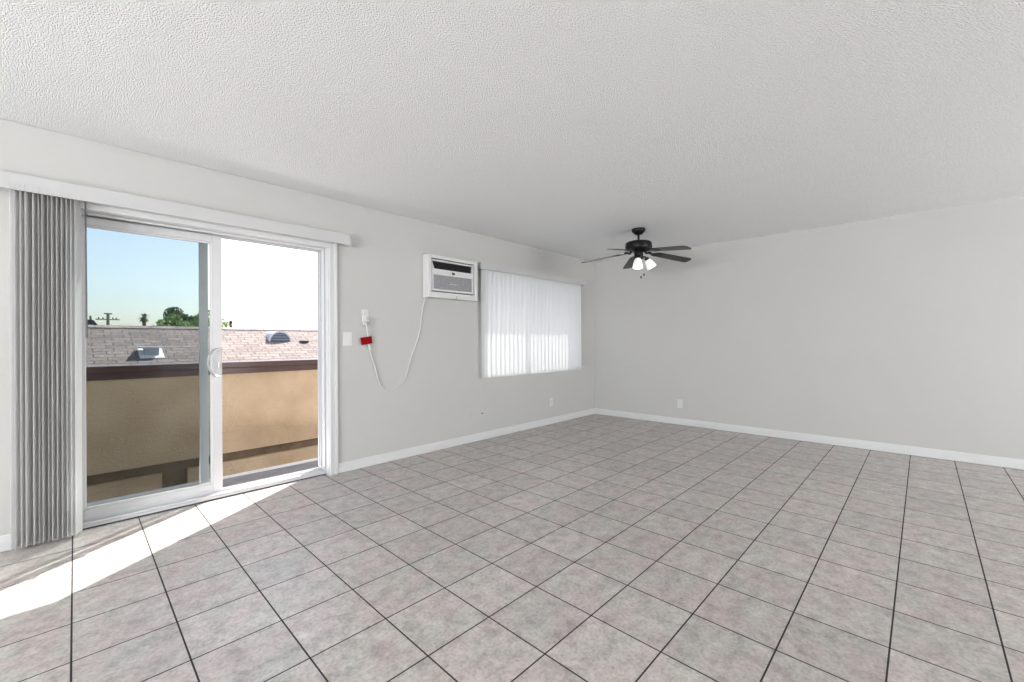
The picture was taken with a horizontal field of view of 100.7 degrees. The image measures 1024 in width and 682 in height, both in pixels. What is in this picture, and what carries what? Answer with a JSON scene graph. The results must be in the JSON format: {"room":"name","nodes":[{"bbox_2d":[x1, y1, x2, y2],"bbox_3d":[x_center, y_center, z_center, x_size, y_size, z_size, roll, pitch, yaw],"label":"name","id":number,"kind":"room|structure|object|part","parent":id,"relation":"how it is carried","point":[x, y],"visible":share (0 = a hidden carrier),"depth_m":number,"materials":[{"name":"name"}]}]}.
{"room":"empty living room","nodes":[
{"label":"empty living room","id":0,"kind":"room"},
{"bbox_2d":[86,358,317,506],"bbox_3d":[-3.260,0.786,3.942,0.325,1.145,7.500,0,0,44],"label":"wall","id":1,"kind":"structure","parent":0,"point":[142,420],"depth_m":3.96,"materials":[{"name":"beige paint"}]},
{"bbox_2d":[94,460,318,527],"bbox_3d":[-2.892,1.456,3.595,1.250,0.200,7.500,0,0,44],"label":"floor","id":2,"kind":"structure","parent":0,"point":[228,482],"depth_m":4.31,"materials":[{"name":"grey concrete"}]},
{"bbox_2d":[0,118,594,535],"bbox_3d":[-2.604,-0.044,2.857,0.200,2.474,11.235,0,0,44],"label":"wall","id":3,"kind":"structure","parent":0,"point":[380,272],"depth_m":4.11,"materials":[{"name":"paint"}]},
{"bbox_2d":[0,534,51,551],"bbox_3d":[-4.500,1.152,0.697,0.013,0.088,5.085,0,0,44],"label":"baseboard","id":4,"kind":"structure","parent":3,"relation":"attached to","point":[4,539],"depth_m":2.40,"materials":[{"name":"white paint"}]},
{"bbox_2d":[0,170,350,550],"bbox_3d":[-2.223,0.112,3.047,0.088,2.122,2.175,0,0,44],"label":"vertical blind","id":5,"kind":"object","parent":3,"relation":"attached to","point":[46,315],"visible":1,"depth_m":2.50,"materials":[{"name":"plastic"}]},
{"bbox_2d":[54,197,337,540],"bbox_3d":[-2.156,0.152,3.165,0.022,2.078,1.722,0,0,44],"label":"door frame","id":6,"kind":"structure","parent":3,"relation":"attached to","point":[333,353],"depth_m":3.72,"materials":[{"name":"white paint"}]},
{"bbox_2d":[70,209,329,535],"bbox_3d":[-2.239,0.172,3.244,0.205,2.040,1.634,0,0,44],"label":"door","id":7,"kind":"structure","parent":3,"relation":"in","point":[322,252],"depth_m":3.23,"materials":[{"name":"white plastic"}]},
{"bbox_3d":[-2.510,0.182,2.978,0.074,1.970,0.803,0,0,44],"label":"sliding door panel","id":8,"kind":"part","parent":7,"relation":"part of","materials":[{"name":"clear glass"}]},
{"bbox_3d":[-2.586,0.179,2.990,0.028,1.976,0.732,0,0,44],"label":"fixed sash","id":9,"kind":"part","parent":7,"relation":"part of","materials":[{"name":"white plastic"}]},
{"bbox_3d":[-2.260,0.163,3.217,0.041,0.231,0.094,0,0,44],"label":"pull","id":10,"kind":"part","parent":7,"relation":"part of","materials":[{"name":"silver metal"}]},
{"bbox_3d":[-2.257,0.163,3.244,0.010,0.207,0.052,0,0,44],"label":"handle","id":11,"kind":"part","parent":7,"relation":"part of","materials":[{"name":"white plastic"}]},
{"bbox_2d":[343,332,351,345],"bbox_3d":[-1.500,-0.019,3.866,0.011,0.126,0.086,0,0,44],"label":"light switch","id":12,"kind":"object","parent":3,"relation":"attached to","point":[347,336],"visible":1,"depth_m":3.86,"materials":[{"name":"white plastic"}]},
{"bbox_2d":[361,309,368,321],"bbox_3d":[-1.382,-0.240,3.993,0.009,0.116,0.072,0,0,44],"label":"wall outlet","id":13,"kind":"object","parent":3,"relation":"attached to","point":[364,312],"visible":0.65,"depth_m":3.99,"materials":[{"name":"white plastic"}]},
{"bbox_2d":[360,254,477,390],"bbox_3d":[-0.903,-0.207,4.421,0.114,1.398,1.389,0,0,44],"label":"air conditioner","id":14,"kind":"object","parent":3,"relation":"attached to","point":[448,278],"visible":1,"depth_m":4.59,"materials":[{"name":"white plastic"}]},
{"bbox_3d":[-1.146,0.009,4.216,0.039,0.967,0.689,0,0,43],"label":"power cord","id":15,"kind":"part","parent":14,"relation":"part of","materials":[{"name":"white plastic"}]},
{"bbox_3d":[-0.653,-0.699,4.665,0.035,0.333,0.580,0,0,44],"label":"panel","id":16,"kind":"part","parent":14,"relation":"part of","materials":[{"name":"white plastic"}]},
{"bbox_2d":[434,274,471,291],"bbox_3d":[-0.653,-0.630,4.668,0.025,0.155,0.536,0,0,44],"label":"grille","id":17,"kind":"object","parent":14,"relation":"attached to","point":[442,282],"depth_m":4.65,"materials":[{"name":"grey plastic"}]},
{"bbox_2d":[338,408,594,472],"bbox_3d":[-0.106,1.135,5.324,0.013,0.088,4.223,0,0,44],"label":"baseboard","id":18,"kind":"structure","parent":3,"relation":"attached to","point":[346,466],"depth_m":4.69,"materials":[{"name":"white paint"}]},
{"bbox_2d":[477,262,585,378],"bbox_3d":[0.366,-0.245,5.778,0.085,1.372,2.187,0,0,44],"label":"vertical blind","id":19,"kind":"object","parent":3,"relation":"attached to","point":[531,320],"visible":0.97,"depth_m":5.60,"materials":[{"name":"plastic"}]},
{"bbox_2d":[0,414,1023,681],"bbox_3d":[0.973,1.227,-0.535,9.755,0.120,11.235,0,0,44],"label":"floor","id":20,"kind":"structure","parent":0,"point":[594,547],"depth_m":2.14,"materials":[{"name":"tile"}]},
{"bbox_2d":[0,0,1023,261],"bbox_3d":[0.962,-1.357,-0.421,9.900,0.140,11.400,0,0,44],"label":"ceiling","id":21,"kind":"structure","parent":0,"point":[565,127],"depth_m":2.26,"materials":[{"name":"white paint"}]},
{"bbox_2d":[581,227,691,277],"bbox_3d":[1.425,-0.994,4.813,1.272,0.575,1.231,0,0,44],"label":"ceiling fan","id":22,"kind":"object","parent":21,"relation":"hanging from","point":[638,246],"visible":1,"depth_m":4.80,"materials":[{"name":"black metal"}]},
{"bbox_3d":[1.047,-0.972,5.016,0.446,0.079,0.136,0,0,23],"label":"blade","id":23,"kind":"part","parent":22,"relation":"part of","materials":[{"name":"black wood"}]},
{"bbox_3d":[1.483,-0.974,5.283,0.136,0.079,0.446,0,0,5],"label":"blade","id":24,"kind":"part","parent":22,"relation":"part of","materials":[{"name":"black wood"}]},
{"bbox_3d":[1.411,-0.872,4.753,0.116,0.126,0.116,0,0,44],"label":"lamp shade","id":25,"kind":"part","parent":22,"relation":"part of","materials":[{"name":"white glass"}]},
{"bbox_3d":[1.597,-0.878,4.862,0.121,0.136,0.124,0,0,44],"label":"lamp shade","id":26,"kind":"part","parent":22,"relation":"part of","materials":[{"name":"white glass"}]},
{"bbox_3d":[1.676,-0.976,4.479,0.136,0.079,0.446,0,0,-31],"label":"blade","id":27,"kind":"part","parent":22,"relation":"part of","materials":[{"name":"black wood"}]},
{"bbox_3d":[1.871,-0.976,4.951,0.446,0.079,0.136,0,0,-13],"label":"blade","id":28,"kind":"part","parent":22,"relation":"part of","materials":[{"name":"black wood"}]},
{"bbox_2d":[594,195,1023,469],"bbox_3d":[4.852,-0.076,3.665,9.900,2.454,0.205,0,0,44],"label":"wall","id":29,"kind":"structure","parent":0,"point":[907,329],"depth_m":4.69,"materials":[{"name":"paint"}]},
{"bbox_2d":[677,399,682,407],"bbox_3d":[2.339,0.875,5.907,0.072,0.116,0.009,0,0,44],"label":"wall outlet","id":30,"kind":"object","parent":29,"relation":"attached to","point":[679,402],"visible":1,"depth_m":5.91,"materials":[{"name":"white plastic"}]},
{"bbox_2d":[595,408,1023,469],"bbox_3d":[4.788,1.104,3.579,9.487,0.088,0.013,0,0,44],"label":"baseboard","id":31,"kind":"structure","parent":29,"relation":"attached to","point":[878,446],"depth_m":4.68,"materials":[{"name":"white paint"}]},
{"label":"outside","id":32,"kind":"structure","parent":0,"visible":0},
{"bbox_3d":[-36.046,4.735,63.015,128.400,0.100,150.000,0,0,44],"label":"ground","id":33,"kind":"structure","parent":32,"visible":0},
{"bbox_2d":[88,316,97,324],"bbox_3d":[-33.932,1.371,31.794,5.500,6.500,4.450,0,0,44],"label":"house","id":34,"kind":"structure","parent":33,"relation":"on","point":[90,321],"depth_m":31.16,"materials":[{"name":"paint"}]},
{"bbox_2d":[95,313,119,324],"bbox_3d":[-33.678,1.150,35.330,0.280,6.950,1.470,0,0,44],"label":"utility pole","id":35,"kind":"object","parent":33,"relation":"on","point":[107,319],"visible":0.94,"depth_m":35.26,"materials":[{"name":"brown wood"}]},
{"bbox_3d":[-33.667,1.150,35.341,0.280,6.950,0.266,0,0,44],"label":"post","id":36,"kind":"part","parent":35,"relation":"part of","materials":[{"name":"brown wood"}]},
{"bbox_2d":[138,313,148,325],"bbox_3d":[-38.662,0.873,44.610,1.110,7.598,0.999,0,0,19],"label":"palm tree","id":37,"kind":"object","parent":33,"relation":"on","point":[144,319],"visible":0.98,"depth_m":44.47,"materials":[{"name":"green plant"}]},
{"bbox_2d":[151,313,194,326],"bbox_3d":[-21.372,1.393,26.465,1.850,6.314,2.641,0,0,44],"label":"leafy tree","id":38,"kind":"object","parent":33,"relation":"on","point":[172,319],"visible":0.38,"depth_m":26.46,"materials":[{"name":"green plant"}]},
{"bbox_2d":[163,307,198,321],"bbox_3d":[-23.338,1.057,30.256,1.495,7.019,2.497,0,0,44],"label":"leafy tree","id":39,"kind":"object","parent":33,"relation":"on","point":[168,310],"visible":0.31,"depth_m":29.84,"materials":[{"name":"green plant"}]},
{"bbox_2d":[86,325,317,365],"bbox_3d":[-5.136,2.031,13.099,9.600,4.786,32.190,0,0,44],"label":"roof","id":40,"kind":"structure","parent":33,"relation":"on","point":[105,344],"depth_m":9.49,"materials":[{"name":"grey tile"}]},
{"bbox_2d":[137,346,164,358],"bbox_3d":[-7.359,0.227,8.645,0.470,0.237,0.380,0,0,44],"label":"vent","id":41,"kind":"object","parent":40,"relation":"attached to","point":[143,352],"depth_m":8.55,"materials":[{"name":"metal"}]},
{"bbox_2d":[266,331,291,340],"bbox_3d":[-6.264,-0.123,11.231,0.740,0.270,0.550,0,0,44],"label":"dormer vent","id":42,"kind":"object","parent":40,"relation":"attached to","point":[270,335],"depth_m":10.99,"materials":[{"name":"metal"}]},
{"bbox_2d":[190,310,227,326],"bbox_3d":[-20.598,1.193,28.890,1.657,6.711,2.547,0,0,23],"label":"leafy tree","id":43,"kind":"object","parent":33,"relation":"on","point":[195,322],"visible":0.2,"depth_m":28.34,"materials":[{"name":"green plant"}]},
{"bbox_2d":[227,321,234,326],"bbox_3d":[-33.355,1.103,50.250,1.068,7.098,0.965,0,0,-4],"label":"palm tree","id":44,"kind":"object","parent":33,"relation":"on","point":[230,324],"visible":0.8,"depth_m":50.14,"materials":[{"name":"green plant"}]}
]}

